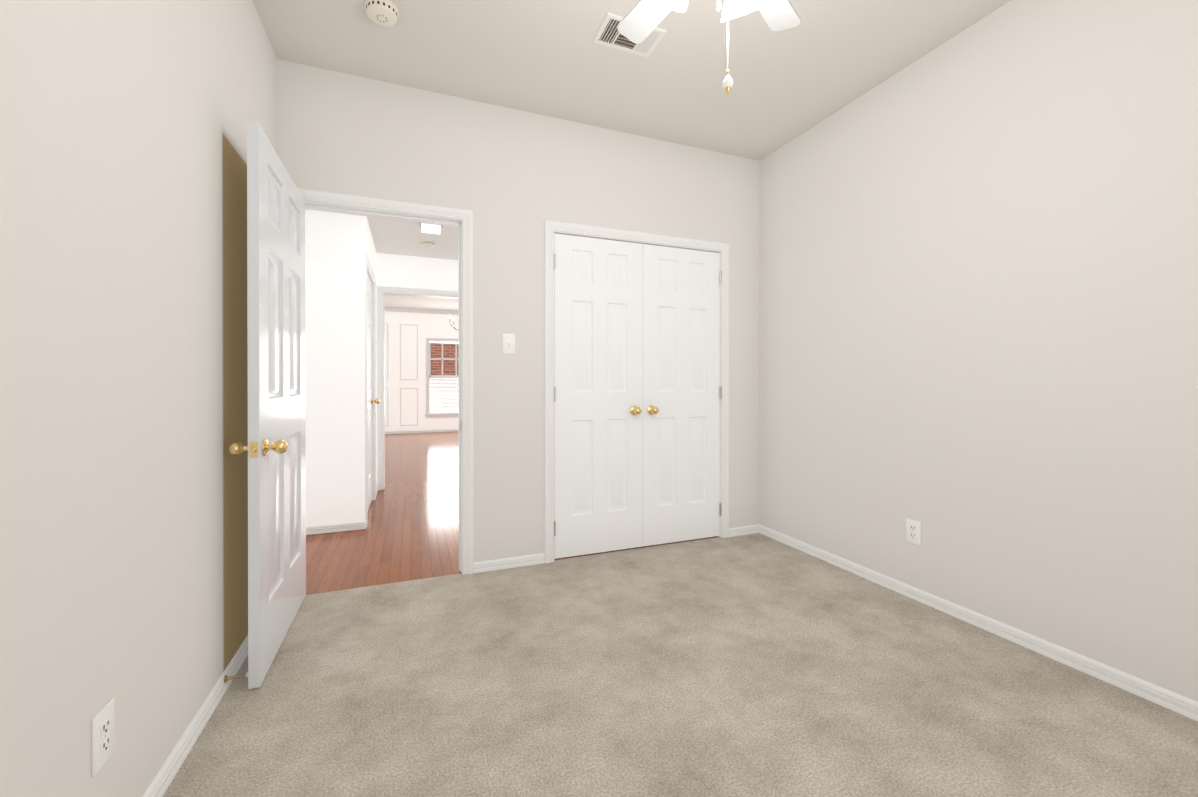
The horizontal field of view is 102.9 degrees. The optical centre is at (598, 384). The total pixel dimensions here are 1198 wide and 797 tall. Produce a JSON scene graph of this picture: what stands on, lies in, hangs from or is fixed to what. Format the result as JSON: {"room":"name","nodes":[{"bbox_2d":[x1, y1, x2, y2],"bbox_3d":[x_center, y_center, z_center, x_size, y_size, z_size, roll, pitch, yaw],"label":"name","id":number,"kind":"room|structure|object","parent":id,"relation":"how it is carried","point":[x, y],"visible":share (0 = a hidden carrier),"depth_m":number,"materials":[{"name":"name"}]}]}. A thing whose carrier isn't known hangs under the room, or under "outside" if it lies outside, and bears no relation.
{"room":"empty bedroom","nodes":[
{"label":"empty bedroom","id":0,"kind":"room"},
{"bbox_2d":[0,0,276,796],"bbox_3d":[-1.075,-0.273,0.842,0.120,2.740,3.580,0,0,-21],"label":"wall","id":1,"kind":"structure","parent":0,"point":[123,384],"depth_m":1.12,"materials":[{"name":"paint"}]},
{"bbox_2d":[91,698,114,776],"bbox_3d":[-1.085,0.770,1.046,0.008,0.122,0.076,0,0,-21],"label":"outlet","id":2,"kind":"object","parent":1,"relation":"attached to","point":[102,738],"visible":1,"depth_m":1.04,"materials":[{"name":"white plastic"}]},
{"bbox_2d":[143,635,247,796],"bbox_3d":[-1.007,1.068,0.872,0.025,0.058,3.340,0,0,-21],"label":"baseboard","id":3,"kind":"structure","parent":1,"relation":"attached to","point":[171,766],"depth_m":1.46,"materials":[{"name":"white wood"}]},
{"bbox_2d":[224,672,247,682],"bbox_3d":[-1.301,1.051,1.718,0.075,0.025,0.024,0,0,-21],"label":"door stop","id":4,"kind":"object","parent":3,"relation":"attached to","point":[226,678],"visible":0.9,"depth_m":1.71,"materials":[{"name":"gold metal"}]},
{"bbox_2d":[305,209,348,525],"bbox_3d":[-3.204,-0.130,3.099,2.830,2.440,0.100,0,0,-21],"label":"wall","id":5,"kind":"structure","parent":0,"point":[327,346],"depth_m":3.52,"materials":[{"name":"paint"}]},
{"bbox_2d":[306,519,366,534],"bbox_3d":[-3.086,1.061,3.094,2.844,0.058,0.025,0,0,-21],"label":"baseboard","id":6,"kind":"structure","parent":5,"relation":"attached to","point":[330,528],"depth_m":3.53,"materials":[{"name":"white wood"}]},
{"bbox_2d":[349,214,376,521],"bbox_3d":[-2.079,-0.133,4.240,0.100,2.440,1.400,0,0,-21],"label":"wall","id":7,"kind":"structure","parent":0,"point":[361,242],"depth_m":3.59,"materials":[{"name":"paint"}]},
{"bbox_2d":[364,253,375,525],"bbox_3d":[-2.005,0.037,4.077,0.120,2.100,0.940,0,0,-21],"label":"door frame","id":8,"kind":"structure","parent":7,"relation":"attached to","point":[368,270],"depth_m":4.46,"materials":[{"name":"white wood"}]},
{"bbox_2d":[367,274,379,509],"bbox_3d":[-1.958,0.067,4.091,0.109,2.020,0.812,0,0,-21],"label":"hall door","id":9,"kind":"structure","parent":7,"relation":"in","point":[370,401],"depth_m":4.26,"materials":[{"name":"white wood"}]},
{"bbox_2d":[367,216,457,259],"bbox_3d":[-1.147,-1.383,4.109,7.400,0.060,2.560,0,0,-21],"label":"ceiling","id":10,"kind":"structure","parent":0,"point":[396,237],"depth_m":4.45,"materials":[{"name":"paint"}]},
{"bbox_2d":[421,240,435,247],"bbox_3d":[-1.618,-1.332,4.525,0.136,0.044,0.136,0,0,-21],"label":"smoke detector","id":11,"kind":"object","parent":10,"relation":"attached to","point":[428,243],"visible":1,"depth_m":4.48,"materials":[{"name":"beige plastic"}]},
{"bbox_2d":[420,223,441,233],"bbox_3d":[-1.419,-1.323,4.034,0.170,0.060,0.110,0,0,-21],"label":"hall ceiling light","id":12,"kind":"object","parent":10,"relation":"attached to","point":[431,228],"visible":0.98,"depth_m":4.00,"materials":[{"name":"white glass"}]},
{"bbox_2d":[376,253,457,324],"bbox_3d":[-1.593,-0.286,5.247,7.400,2.740,0.120,0,0,-21],"label":"wall","id":13,"kind":"structure","parent":0,"point":[401,271],"depth_m":5.04,"materials":[{"name":"paint"}]},
{"bbox_2d":[377,286,458,489],"bbox_3d":[-1.637,0.034,5.222,1.430,2.100,0.140,0,0,-21],"label":"door frame","id":14,"kind":"structure","parent":13,"relation":"attached to","point":[382,291],"depth_m":4.92,"materials":[{"name":"white wood"}]},
{"bbox_2d":[385,311,458,430],"bbox_3d":[-3.663,-0.303,10.784,6.200,2.740,0.140,0,0,-21],"label":"wall","id":15,"kind":"structure","parent":0,"point":[434,326],"depth_m":10.52,"materials":[{"name":"paint"}]},
{"bbox_2d":[385,323,417,425],"bbox_3d":[-3.658,-0.218,10.704,2.850,2.230,0.012,0,0,-21],"label":"frame","id":16,"kind":"object","parent":15,"relation":"attached to","point":[400,375],"visible":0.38,"depth_m":10.43,"materials":[{"name":"white wood"}]},
{"bbox_2d":[385,307,458,314],"bbox_3d":[-3.624,-1.630,10.682,6.200,0.085,0.070,0,0,-21],"label":"crown molding","id":17,"kind":"structure","parent":15,"relation":"attached to","point":[412,310],"depth_m":10.55,"materials":[{"name":"white wood"}]},
{"bbox_2d":[385,429,458,433],"bbox_3d":[-3.635,1.038,10.716,6.000,0.058,0.015,0,0,-21],"label":"baseboard","id":18,"kind":"structure","parent":15,"relation":"attached to","point":[443,430],"depth_m":10.59,"materials":[{"name":"white wood"}]},
{"bbox_2d":[424,337,458,417],"bbox_3d":[-3.402,-0.153,10.860,1.080,1.800,0.190,0,0,-21],"label":"dining room window","id":19,"kind":"structure","parent":15,"relation":"in","point":[442,395],"depth_m":10.77,"materials":[{"name":"white"}]},
{"bbox_2d":[385,295,458,310],"bbox_3d":[-2.605,-1.695,8.090,6.400,0.060,5.920,0,0,-21],"label":"ceiling","id":20,"kind":"structure","parent":0,"point":[394,301],"depth_m":9.81,"materials":[{"name":"paint"}]},
{"bbox_2d":[448,315,458,330],"bbox_3d":[-2.232,-1.245,8.045,0.614,0.840,0.614,0,0,-21],"label":"dining chandelier","id":21,"kind":"object","parent":20,"relation":"hanging from","point":[450,323],"visible":0.27,"depth_m":7.90,"materials":[{"name":"gold metal"}]},
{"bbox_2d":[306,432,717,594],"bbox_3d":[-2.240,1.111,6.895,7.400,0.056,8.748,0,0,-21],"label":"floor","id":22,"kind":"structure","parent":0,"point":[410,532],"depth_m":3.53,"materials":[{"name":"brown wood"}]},
{"bbox_2d":[277,59,759,561],"bbox_3d":[-0.244,-0.280,3.027,3.024,2.740,0.120,0,0,-21],"label":"wall","id":23,"kind":"structure","parent":0,"point":[512,179],"depth_m":2.86,"materials":[{"name":"paint"}]},
{"bbox_2d":[228,121,305,688],"bbox_3d":[-1.380,0.072,2.078,0.183,2.022,0.822,0,0,-21],"label":"entry door","id":24,"kind":"structure","parent":23,"relation":"in","point":[275,447],"depth_m":1.89,"materials":[{"name":"white painted wood"},{"name":"brass"}]},
{"bbox_2d":[297,188,473,574],"bbox_3d":[-1.187,0.042,2.648,0.943,2.100,0.140,0,0,-21],"label":"door frame","id":25,"kind":"structure","parent":23,"relation":"attached to","point":[464,215],"depth_m":2.75,"materials":[{"name":"white wood"}]},
{"bbox_2d":[502,333,514,353],"bbox_3d":[-0.534,-0.244,2.838,0.076,0.122,0.019,0,0,-21],"label":"switch plate","id":26,"kind":"object","parent":23,"relation":"attached to","point":[508,343],"visible":1,"depth_m":2.84,"materials":[{"name":"white plastic"}]},
{"bbox_2d":[474,553,544,572],"bbox_3d":[-0.531,1.062,2.846,0.422,0.058,0.015,0,0,-21],"label":"baseboard","id":27,"kind":"structure","parent":23,"relation":"attached to","point":[512,562],"depth_m":2.84,"materials":[{"name":"white wood"}]},
{"bbox_2d":[554,233,642,558],"bbox_3d":[0.012,0.071,3.048,0.617,2.015,0.109,0,0,-21],"label":"closet door","id":28,"kind":"structure","parent":23,"relation":"in","point":[598,395],"depth_m":3.06,"materials":[{"name":"white wood"}]},
{"bbox_2d":[544,219,728,562],"bbox_3d":[0.272,0.063,3.231,1.265,2.054,0.122,0,0,-21],"label":"door frame","id":29,"kind":"structure","parent":23,"relation":"attached to","point":[615,239],"depth_m":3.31,"materials":[{"name":"white wood"}]},
{"bbox_2d":[643,244,721,545],"bbox_3d":[0.589,0.070,3.274,0.617,2.015,0.109,0,0,-21],"label":"closet door","id":30,"kind":"structure","parent":23,"relation":"in","point":[681,394],"depth_m":3.29,"materials":[{"name":"white wood"}]},
{"bbox_2d":[252,0,1010,160],"bbox_3d":[0.389,-1.685,1.413,3.264,0.080,3.580,0,0,-21],"label":"ceiling","id":31,"kind":"structure","parent":0,"point":[822,60],"depth_m":2.40,"materials":[{"name":"paint"}]},
{"bbox_2d":[365,0,398,26],"bbox_3d":[-0.950,-1.625,2.090,0.136,0.044,0.136,0,0,-21],"label":"smoke detector","id":32,"kind":"object","parent":31,"relation":"attached to","point":[384,13],"visible":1,"depth_m":2.07,"materials":[{"name":"beige plastic"}]},
{"bbox_2d":[592,12,666,56],"bbox_3d":[0.143,-1.643,2.254,0.300,0.010,0.195,0,0,-21],"label":"ceiling vent","id":33,"kind":"object","parent":31,"relation":"in","point":[608,34],"visible":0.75,"depth_m":2.27,"materials":[{"name":"white metal"}]},
{"bbox_2d":[617,0,800,93],"bbox_3d":[0.350,-1.242,1.417,0.986,0.806,0.991,0,0,-21],"label":"ceiling fan","id":34,"kind":"object","parent":31,"relation":"hanging from","point":[640,21],"visible":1,"depth_m":1.71,"materials":[{"name":"white"}]},
{"bbox_2d":[163,533,1197,796],"bbox_3d":[0.408,1.125,1.371,3.264,0.060,3.472,0,0,-21],"label":"floor carpet","id":35,"kind":"object","parent":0,"point":[753,665],"visible":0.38,"depth_m":1.66,"materials":[{"name":"beige carpet"}]},
{"bbox_2d":[759,0,1197,701],"bbox_3d":[1.723,-0.277,2.318,0.120,2.740,4.280,0,0,-21],"label":"wall","id":36,"kind":"structure","parent":0,"point":[979,308],"depth_m":2.04,"materials":[{"name":"paint"}]},
{"bbox_2d":[906,518,920,545],"bbox_3d":[1.607,0.752,2.441,0.008,0.122,0.076,0,0,-21],"label":"outlet","id":37,"kind":"object","parent":36,"relation":"attached to","point":[913,531],"visible":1,"depth_m":2.44,"materials":[{"name":"white plastic"}]},
{"bbox_2d":[755,524,1197,720],"bbox_3d":[1.789,1.065,1.972,0.014,0.058,3.340,0,0,-21],"label":"baseboard","id":38,"kind":"structure","parent":36,"relation":"attached to","point":[1065,656],"depth_m":2.01,"materials":[{"name":"white wood"}]},
{"label":"outside","id":39,"kind":"structure","parent":0,"visible":0},
{"bbox_2d":[431,343,458,410],"bbox_3d":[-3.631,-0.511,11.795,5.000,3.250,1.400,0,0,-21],"label":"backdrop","id":40,"kind":"structure","parent":39,"point":[448,365],"depth_m":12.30,"materials":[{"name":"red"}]}
]}

